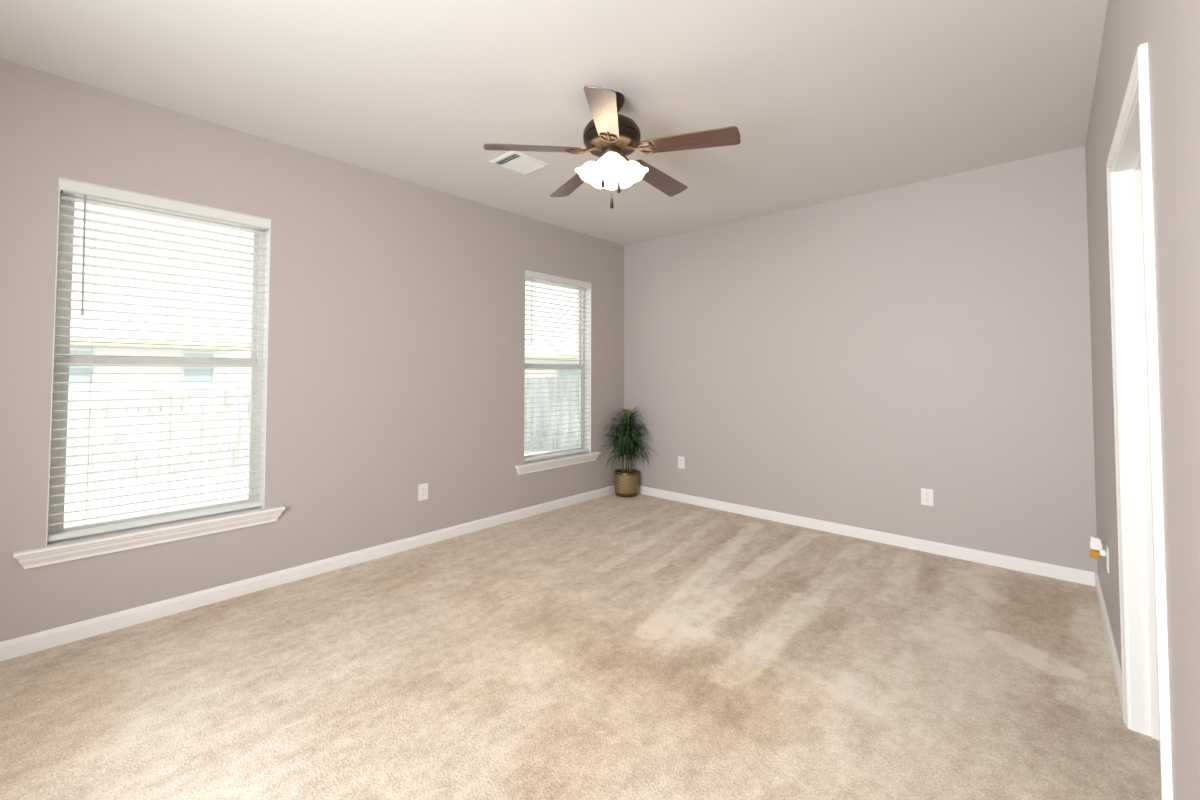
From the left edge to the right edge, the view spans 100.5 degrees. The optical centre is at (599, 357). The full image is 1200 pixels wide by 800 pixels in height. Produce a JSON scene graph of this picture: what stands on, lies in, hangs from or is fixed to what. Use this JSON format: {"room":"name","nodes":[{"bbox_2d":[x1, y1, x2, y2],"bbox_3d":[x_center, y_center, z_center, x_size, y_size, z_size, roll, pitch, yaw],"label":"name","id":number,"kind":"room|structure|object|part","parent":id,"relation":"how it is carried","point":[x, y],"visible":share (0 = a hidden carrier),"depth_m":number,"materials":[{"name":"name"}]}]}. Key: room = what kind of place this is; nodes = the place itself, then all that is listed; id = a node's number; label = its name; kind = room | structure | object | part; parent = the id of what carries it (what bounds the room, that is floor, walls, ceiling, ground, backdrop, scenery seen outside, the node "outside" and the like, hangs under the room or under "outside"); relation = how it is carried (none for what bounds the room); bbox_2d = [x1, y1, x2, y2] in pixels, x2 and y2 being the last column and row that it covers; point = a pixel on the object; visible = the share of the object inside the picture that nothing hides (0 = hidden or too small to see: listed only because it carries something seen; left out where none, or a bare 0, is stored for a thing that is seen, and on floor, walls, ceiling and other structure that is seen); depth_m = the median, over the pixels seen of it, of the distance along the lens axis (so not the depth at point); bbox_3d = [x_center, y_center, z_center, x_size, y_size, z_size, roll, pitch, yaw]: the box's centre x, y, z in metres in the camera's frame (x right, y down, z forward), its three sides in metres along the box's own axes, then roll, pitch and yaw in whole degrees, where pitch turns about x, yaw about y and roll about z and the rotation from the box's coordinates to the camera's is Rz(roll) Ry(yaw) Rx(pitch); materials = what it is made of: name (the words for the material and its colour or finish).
{"room":"empty bedroom","nodes":[
{"label":"empty bedroom","id":0,"kind":"room"},
{"bbox_2d":[0,59,623,641],"bbox_3d":[-1.725,0.042,3.504,0.150,2.744,6.100,-2,-2,42],"label":"wall","id":1,"kind":"structure","parent":0,"point":[396,325],"depth_m":3.27,"materials":[{"name":"grey paint"}]},
{"bbox_2d":[13,177,284,568],"bbox_3d":[-2.364,0.065,2.753,0.198,1.856,1.082,-2,-2,42],"label":"window","id":2,"kind":"structure","parent":1,"relation":"in","point":[69,549],"depth_m":2.64,"materials":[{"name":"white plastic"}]},
{"bbox_3d":[-2.406,0.449,2.777,0.024,0.874,0.818,-2,-2,42],"label":"sash","id":3,"kind":"part","parent":2,"relation":"part of","materials":[{"name":"white plastic"}]},
{"bbox_2d":[48,178,269,541],"bbox_3d":[-2.355,0.016,2.746,0.071,1.753,0.880,-2,-2,42],"label":"window blind","id":4,"kind":"object","parent":2,"relation":"attached to","point":[69,187],"visible":1,"depth_m":2.68,"materials":[{"name":"white plastic"}]},
{"bbox_3d":[-2.568,0.026,2.520,0.052,1.673,0.002,-2,-2,42],"label":"ladder cord","id":5,"kind":"part","parent":4,"relation":"part of","materials":[{"name":"white fabric"}]},
{"bbox_3d":[-2.362,0.880,2.724,0.049,0.025,0.874,-2,-2,42],"label":"rail","id":6,"kind":"part","parent":4,"relation":"part of","materials":[{"name":"white plastic"}]},
{"bbox_3d":[-2.359,-0.830,2.778,0.056,0.058,0.858,-2,-2,42],"label":"head rail","id":7,"kind":"part","parent":4,"relation":"part of","materials":[{"name":"white plastic"}]},
{"bbox_3d":[-2.361,0.034,2.751,0.052,1.673,0.002,-2,-2,42],"label":"ladder cord","id":8,"kind":"part","parent":4,"relation":"part of","materials":[{"name":"white fabric"}]},
{"bbox_3d":[-2.154,0.041,2.981,0.052,1.673,0.002,-2,-2,42],"label":"ladder cord","id":9,"kind":"part","parent":4,"relation":"part of","materials":[{"name":"white fabric"}]},
{"bbox_3d":[-2.424,-0.399,2.822,0.024,0.857,0.818,-2,-2,42],"label":"sash","id":10,"kind":"part","parent":2,"relation":"part of","materials":[{"name":"white plastic"}]},
{"bbox_2d":[0,485,614,660],"bbox_3d":[-1.666,1.366,3.407,0.014,0.083,5.800,-2,-2,42],"label":"baseboard","id":11,"kind":"structure","parent":1,"relation":"attached to","point":[16,647],"depth_m":2.94,"materials":[{"name":"white paint"}]},
{"bbox_2d":[418,483,427,500],"bbox_3d":[-1.340,1.020,3.784,0.008,0.122,0.078,-2,-2,42],"label":"wall outlet","id":12,"kind":"object","parent":1,"relation":"attached to","point":[422,488],"visible":1,"depth_m":3.78,"materials":[{"name":"white plastic"}]},
{"bbox_2d":[515,270,600,474],"bbox_3d":[-0.426,0.136,4.907,0.198,1.856,1.087,-2,-2,42],"label":"window","id":13,"kind":"structure","parent":1,"relation":"in","point":[576,458],"depth_m":5.21,"materials":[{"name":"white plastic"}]},
{"bbox_3d":[-0.485,-0.328,4.975,0.024,0.857,0.823,-2,-2,42],"label":"sash","id":14,"kind":"part","parent":13,"relation":"part of","materials":[{"name":"white plastic"}]},
{"bbox_3d":[-0.468,0.520,4.931,0.024,0.874,0.823,-2,-2,42],"label":"sash","id":15,"kind":"part","parent":13,"relation":"part of","materials":[{"name":"white plastic"}]},
{"bbox_2d":[524,270,590,461],"bbox_3d":[-0.417,0.087,4.900,0.071,1.753,0.885,-2,-2,42],"label":"window blind","id":16,"kind":"object","parent":13,"relation":"attached to","point":[531,275],"visible":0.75,"depth_m":4.88,"materials":[{"name":"white plastic"}]},
{"bbox_3d":[-0.630,0.097,4.674,0.052,1.673,0.002,-2,-2,42],"label":"ladder cord","id":17,"kind":"part","parent":16,"relation":"part of","materials":[{"name":"white fabric"}]},
{"bbox_3d":[-0.423,0.951,4.877,0.049,0.025,0.879,-2,-2,42],"label":"rail","id":18,"kind":"part","parent":16,"relation":"part of","materials":[{"name":"white plastic"}]},
{"bbox_3d":[-0.423,0.104,4.905,0.052,1.673,0.002,-2,-2,42],"label":"ladder cord","id":19,"kind":"part","parent":16,"relation":"part of","materials":[{"name":"white fabric"}]},
{"bbox_3d":[-0.421,-0.759,4.931,0.056,0.058,0.863,-2,-2,42],"label":"head rail","id":20,"kind":"part","parent":16,"relation":"part of","materials":[{"name":"white plastic"}]},
{"bbox_3d":[-0.215,0.112,5.135,0.052,1.673,0.002,-2,-2,42],"label":"ladder cord","id":21,"kind":"part","parent":16,"relation":"part of","materials":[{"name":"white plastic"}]},
{"bbox_3d":[-0.477,0.094,4.954,0.060,1.770,0.891,-2,-2,42],"label":"frame","id":22,"kind":"part","parent":13,"relation":"part of","materials":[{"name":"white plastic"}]},
{"bbox_2d":[0,0,1107,245],"bbox_3d":[0.098,-1.453,1.912,5.048,0.150,6.100,-2,-2,42],"label":"ceiling","id":23,"kind":"structure","parent":0,"point":[827,100],"depth_m":2.43,"materials":[{"name":"white paint"}]},
{"bbox_2d":[489,151,548,174],"bbox_3d":[-0.552,-1.326,3.420,0.270,0.011,0.307,-2,-2,42],"label":"ceiling vent","id":24,"kind":"object","parent":23,"relation":"in","point":[515,161],"visible":0.98,"depth_m":3.40,"materials":[{"name":"white plastic"}]},
{"bbox_2d":[483,86,740,208],"bbox_3d":[0.037,-1.062,2.641,1.259,0.585,1.204,1,-2,-30],"label":"ceiling fan","id":25,"kind":"object","parent":23,"relation":"hanging from","point":[611,136],"visible":1,"depth_m":2.51,"materials":[{"name":"brown wood"}]},
{"bbox_3d":[-0.337,-1.052,2.512,0.487,0.006,0.132,-3,11,-12],"label":"blade","id":26,"kind":"part","parent":25,"relation":"part of","materials":[{"name":"brown wood"}]},
{"bbox_3d":[-0.144,-1.038,2.950,0.132,0.006,0.487,-13,2,-31],"label":"blade","id":27,"kind":"part","parent":25,"relation":"part of","materials":[{"name":"brown wood"}]},
{"bbox_3d":[-0.057,-0.952,2.598,0.154,0.132,0.159,-2,-2,42],"label":"lamp shade","id":28,"kind":"part","parent":25,"relation":"part of","materials":[{"name":"white glass"}]},
{"bbox_3d":[0.021,-1.061,2.192,0.132,0.006,0.487,12,3,5],"label":"blade","id":29,"kind":"part","parent":25,"relation":"part of","materials":[{"name":"brown wood"}]},
{"bbox_3d":[0.064,-0.948,2.714,0.159,0.132,0.154,-2,-2,42],"label":"lamp shade","id":30,"kind":"part","parent":25,"relation":"part of","materials":[{"name":"white glass"}]},
{"bbox_3d":[0.059,-0.956,2.476,0.159,0.132,0.154,-2,-2,42],"label":"lamp shade","id":31,"kind":"part","parent":25,"relation":"part of","materials":[{"name":"white glass"}]},
{"bbox_3d":[0.059,-0.976,2.500,0.042,0.054,0.044,-2,-2,42],"label":"bulb","id":32,"kind":"part","parent":25,"relation":"part of","materials":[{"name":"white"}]},
{"bbox_3d":[0.061,-1.089,2.599,0.268,0.035,0.268,-2,-2,42],"label":"flywheel plate","id":33,"kind":"part","parent":25,"relation":"part of","materials":[{"name":"brown metal"}]},
{"bbox_3d":[0.180,-0.952,2.592,0.154,0.132,0.159,-2,-2,42],"label":"lamp shade","id":34,"kind":"part","parent":25,"relation":"part of","materials":[{"name":"white glass"}]},
{"bbox_3d":[0.333,-1.038,2.902,0.132,0.006,0.487,-18,-16,39],"label":"blade","id":35,"kind":"part","parent":25,"relation":"part of","materials":[{"name":"brown wood"}]},
{"bbox_3d":[0.435,-1.053,2.434,0.487,0.006,0.132,3,-13,24],"label":"blade","id":36,"kind":"part","parent":25,"relation":"part of","materials":[{"name":"brown wood"}]},
{"bbox_2d":[0,493,1161,799],"bbox_3d":[0.094,1.361,1.824,4.748,0.001,5.800,-2,-2,42],"label":"floor","id":37,"kind":"structure","parent":0,"point":[611,646],"depth_m":2.10,"materials":[{"name":"beige carpet"}]},
{"bbox_2d":[597,407,657,497],"bbox_3d":[0.306,0.979,5.238,0.505,0.978,0.452,-2,-2,42],"label":"potted plant","id":38,"kind":"object","parent":37,"relation":"on","point":[626,480],"visible":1,"depth_m":5.27,"materials":[{"name":"green plant"}]},
{"bbox_3d":[0.239,1.021,5.342,0.023,0.421,0.054,-2,-2,42],"label":"stem","id":39,"kind":"part","parent":38,"relation":"part of","materials":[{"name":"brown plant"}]},
{"bbox_3d":[0.284,1.342,5.330,0.256,0.258,0.256,-2,-2,42],"label":"pot","id":40,"kind":"part","parent":38,"relation":"part of","materials":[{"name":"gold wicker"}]},
{"bbox_3d":[0.299,0.941,5.331,0.021,0.581,0.031,1,-2,-25],"label":"stem","id":41,"kind":"part","parent":38,"relation":"part of","materials":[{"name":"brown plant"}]},
{"bbox_2d":[624,146,1097,573],"bbox_3d":[1.714,0.076,4.412,3.748,2.744,0.150,-2,-2,42],"label":"wall","id":42,"kind":"structure","parent":0,"point":[839,361],"depth_m":3.84,"materials":[{"name":"grey paint"}]},
{"bbox_2d":[678,456,684,468],"bbox_3d":[0.826,1.068,5.072,0.078,0.122,0.008,-2,-2,42],"label":"wall outlet","id":43,"kind":"object","parent":42,"relation":"attached to","point":[681,460],"visible":1,"depth_m":5.07,"materials":[{"name":"white plastic"}]},
{"bbox_2d":[638,485,1094,585],"bbox_3d":[1.657,1.400,4.309,3.720,0.083,0.014,-2,-2,42],"label":"baseboard","id":44,"kind":"structure","parent":42,"relation":"attached to","point":[1080,576],"depth_m":3.77,"materials":[{"name":"white paint"}]},
{"bbox_2d":[921,488,933,505],"bbox_3d":[2.398,1.024,3.658,0.078,0.122,0.008,-2,-2,42],"label":"wall outlet","id":45,"kind":"object","parent":42,"relation":"attached to","point":[927,497],"visible":1,"depth_m":3.65,"materials":[{"name":"white plastic"}]},
{"bbox_2d":[1085,0,1199,799],"bbox_3d":[1.210,-0.033,0.965,0.115,2.744,5.950,-2,-2,42],"label":"wall","id":46,"kind":"structure","parent":0,"point":[1170,29],"depth_m":1.10,"materials":[{"name":"grey paint"}]},
{"bbox_2d":[1106,544,1108,572],"bbox_3d":[2.484,0.984,2.444,0.008,0.122,0.078,-2,-2,42],"label":"wall outlet","id":47,"kind":"object","parent":46,"relation":"attached to","point":[1107,548],"visible":1,"depth_m":2.42,"materials":[{"name":"white plastic"}]},
{"bbox_2d":[1089,535,1105,558],"bbox_3d":[2.460,0.939,2.467,0.056,0.105,0.042,-2,-2,42],"label":"air freshener","id":48,"kind":"object","parent":47,"relation":"attached to","point":[1095,542],"visible":1,"depth_m":2.46,"materials":[{"name":"white plastic"}]},
{"bbox_2d":[1090,549,1099,558],"bbox_3d":[2.453,0.970,2.472,0.036,0.044,0.036,-2,-2,42],"label":"oil bottle","id":49,"kind":"object","parent":48,"relation":"on","point":[1094,553],"depth_m":2.46,"materials":[{"name":"orange liquid"}]},
{"bbox_2d":[1095,573,1122,712],"bbox_3d":[2.514,1.344,2.472,0.014,0.083,1.600,-2,-2,42],"label":"baseboard","id":50,"kind":"structure","parent":46,"relation":"attached to","point":[1116,666],"depth_m":2.32,"materials":[{"name":"white paint"}]},
{"bbox_2d":[1106,43,1172,799],"bbox_3d":[1.709,0.291,1.522,0.131,2.125,0.940,-2,-2,42],"label":"door frame","id":51,"kind":"structure","parent":46,"relation":"in","point":[1139,496],"depth_m":1.82,"materials":[{"name":"white paint"}]},
{"bbox_3d":[1.962,0.303,1.889,0.016,2.125,0.056,-2,-2,42],"label":"casing leg","id":52,"kind":"part","parent":51,"relation":"part of","materials":[{"name":"white paint"}]},
{"bbox_3d":[1.371,0.281,1.232,0.016,2.125,0.056,-2,-2,42],"label":"casing leg","id":53,"kind":"part","parent":51,"relation":"part of","materials":[{"name":"white paint"}]},
{"label":"outside","id":54,"kind":"structure","parent":0,"visible":0},
{"bbox_2d":[64,374,567,527],"bbox_3d":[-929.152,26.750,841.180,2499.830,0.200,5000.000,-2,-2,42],"label":"ground","id":55,"kind":"structure","parent":54,"point":[194,482],"depth_m":7.28,"materials":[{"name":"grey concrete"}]},
{"bbox_2d":[65,390,250,487],"bbox_3d":[-7.736,1.276,8.137,0.160,1.440,9.107,-2,-2,42],"label":"wooden fence","id":56,"kind":"object","parent":55,"relation":"on","point":[83,396],"visible":0.38,"depth_m":8.34,"materials":[{"name":"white wood"}]},
{"bbox_3d":[-7.748,0.849,8.090,0.040,0.090,9.000,-2,-2,42],"label":"rail","id":57,"kind":"part","parent":56,"relation":"part of","materials":[{"name":"white wood"}]},
{"bbox_2d":[68,283,249,434],"bbox_3d":[-18.871,-0.163,12.751,7.900,4.570,14.900,-2,-2,42],"label":"house","id":58,"kind":"structure","parent":55,"relation":"on","point":[97,297],"depth_m":14.33,"materials":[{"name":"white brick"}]},
{"bbox_3d":[-13.739,0.255,13.199,0.006,0.880,0.450,-2,-2,42],"label":"pane","id":59,"kind":"part","parent":58,"relation":"part of","materials":[{"name":"clear glass"}]},
{"bbox_3d":[-12.091,0.315,15.031,0.006,0.880,0.680,-2,-2,42],"label":"pane","id":60,"kind":"part","parent":58,"relation":"part of","materials":[{"name":"clear glass"}]},
{"bbox_2d":[524,375,578,448],"bbox_3d":[-0.196,1.120,11.603,8.552,1.994,0.160,0,-2,0],"label":"wooden fence","id":61,"kind":"object","parent":55,"relation":"on","point":[546,382],"visible":0.09,"depth_m":11.52,"materials":[{"name":"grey wood"}]},
{"bbox_2d":[525,325,578,379],"bbox_3d":[-1.054,0.503,23.475,11.900,3.970,6.900,0,-2,-6],"label":"house","id":62,"kind":"structure","parent":55,"relation":"on","point":[566,358],"depth_m":20.59,"materials":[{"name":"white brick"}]},
{"bbox_3d":[-1.127,0.643,20.437,1.200,0.800,0.006,0,-2,-6],"label":"pane","id":63,"kind":"part","parent":62,"relation":"part of","materials":[{"name":"clear glass"}]}
]}

